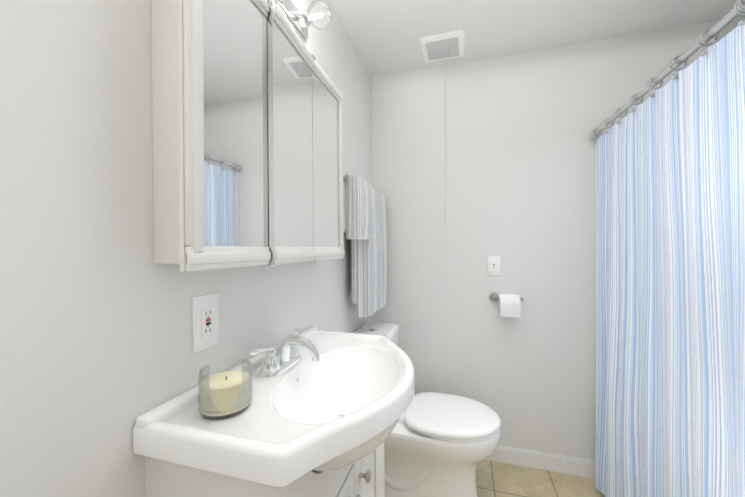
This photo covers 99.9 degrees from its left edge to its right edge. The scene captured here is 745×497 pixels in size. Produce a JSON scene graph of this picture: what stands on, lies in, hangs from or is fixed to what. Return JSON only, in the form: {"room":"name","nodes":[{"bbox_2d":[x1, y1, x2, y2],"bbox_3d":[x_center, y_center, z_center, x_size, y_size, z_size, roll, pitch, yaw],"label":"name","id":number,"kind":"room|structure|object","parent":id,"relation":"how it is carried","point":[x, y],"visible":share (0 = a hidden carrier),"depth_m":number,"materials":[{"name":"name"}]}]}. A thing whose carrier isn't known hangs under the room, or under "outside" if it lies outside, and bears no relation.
{"room":"bathroom","nodes":[
{"label":"bathroom","id":0,"kind":"room"},
{"bbox_2d":[0,0,372,496],"bbox_3d":[-0.394,0.074,0.933,0.100,2.440,2.689,0,0,16],"label":"wall","id":1,"kind":"structure","parent":0,"point":[98,356],"depth_m":0.53,"materials":[{"name":"white paint"}]},
{"bbox_2d":[192,293,218,352],"bbox_3d":[-0.392,0.173,0.740,0.010,0.128,0.074,0,0,16],"label":"outlet","id":2,"kind":"object","parent":1,"relation":"attached to","point":[205,329],"visible":1,"depth_m":0.73,"materials":[{"name":"white plastic"}]},
{"bbox_2d":[152,0,344,271],"bbox_3d":[-0.273,-0.293,0.929,0.138,0.680,0.750,0,0,16],"label":"upper cabinet","id":3,"kind":"object","parent":1,"relation":"attached to","point":[247,110],"visible":1,"depth_m":0.69,"materials":[{"name":"white laminate"}]},
{"bbox_2d":[271,0,331,43],"bbox_3d":[-0.284,-0.799,0.865,0.161,0.120,0.610,0,0,16],"label":"sconce","id":4,"kind":"object","parent":1,"relation":"attached to","point":[300,22],"visible":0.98,"depth_m":1.07,"materials":[{"name":"silver metal"}]},
{"bbox_2d":[343,174,386,317],"bbox_3d":[-0.034,0.001,1.716,0.154,0.693,0.669,0,0,16],"label":"towel","id":5,"kind":"object","parent":1,"relation":"attached to","point":[364,220],"visible":0.9,"depth_m":1.57,"materials":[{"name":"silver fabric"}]},
{"bbox_2d":[371,65,446,394],"bbox_3d":[0.231,0.068,2.041,0.481,2.440,0.012,0,0,16],"label":"wall panel","id":6,"kind":"object","parent":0,"point":[408,138],"visible":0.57,"depth_m":2.02,"materials":[{"name":"white paint"}]},
{"bbox_2d":[329,0,744,76],"bbox_3d":[0.653,-1.193,0.623,2.300,0.080,2.689,0,0,16],"label":"ceiling","id":7,"kind":"structure","parent":0,"point":[385,36],"depth_m":1.60,"materials":[{"name":"white paint"}]},
{"bbox_2d":[420,30,463,61],"bbox_3d":[0.401,-1.144,1.786,0.236,0.017,0.224,0,0,16],"label":"ceiling vent","id":8,"kind":"object","parent":7,"relation":"in","point":[447,45],"visible":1,"depth_m":1.76,"materials":[{"name":"white plastic"}]},
{"bbox_2d":[476,460,604,496],"bbox_3d":[0.671,1.327,0.626,2.300,0.080,2.689,0,0,16],"label":"floor","id":9,"kind":"structure","parent":0,"point":[496,479],"depth_m":1.71,"materials":[{"name":"tile"}]},
{"bbox_2d":[133,327,414,496],"bbox_3d":[-0.119,0.766,0.848,0.466,1.051,0.700,0,0,16],"label":"bathroom vanity","id":10,"kind":"object","parent":9,"relation":"on","point":[320,416],"depth_m":0.62,"materials":[{"name":"white ceramic"}]},
{"bbox_2d":[198,359,251,419],"bbox_3d":[-0.305,0.291,0.653,0.102,0.086,0.102,0,0,16],"label":"candle","id":11,"kind":"object","parent":10,"relation":"on","point":[224,395],"visible":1,"depth_m":0.62,"materials":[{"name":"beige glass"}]},
{"bbox_2d":[353,322,500,496],"bbox_3d":[0.259,0.869,1.617,0.752,0.840,0.484,0,0,16],"label":"toilet","id":12,"kind":"object","parent":9,"relation":"on","point":[440,444],"visible":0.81,"depth_m":1.50,"materials":[{"name":"white ceramic"}]},
{"bbox_2d":[445,16,744,460],"bbox_3d":[1.024,0.063,1.868,2.300,2.440,0.100,0,0,16],"label":"wall","id":13,"kind":"structure","parent":0,"point":[520,173],"depth_m":1.84,"materials":[{"name":"white paint"}]},
{"bbox_2d":[488,256,500,275],"bbox_3d":[0.735,0.105,1.891,0.072,0.118,0.018,0,0,16],"label":"switch plate","id":14,"kind":"object","parent":13,"relation":"attached to","point":[494,267],"visible":1,"depth_m":1.89,"materials":[{"name":"white plastic"}]},
{"bbox_2d":[489,293,522,317],"bbox_3d":[0.785,0.329,1.832,0.181,0.121,0.113,0,0,16],"label":"toilet paper holder","id":15,"kind":"object","parent":13,"relation":"attached to","point":[509,305],"visible":1,"depth_m":1.78,"materials":[{"name":"white paper"}]},
{"bbox_2d":[485,445,595,478],"bbox_3d":[0.635,1.238,1.919,1.310,0.094,0.026,0,0,16],"label":"baseboard","id":16,"kind":"structure","parent":13,"relation":"attached to","point":[550,462],"depth_m":1.81,"materials":[{"name":"white wood"}]},
{"bbox_2d":[589,0,744,496],"bbox_3d":[1.024,0.303,1.020,0.087,1.912,1.529,0,0,16],"label":"shower curtain","id":17,"kind":"object","parent":13,"relation":"attached to","point":[670,288],"visible":1,"depth_m":1.08,"materials":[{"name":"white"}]}
]}

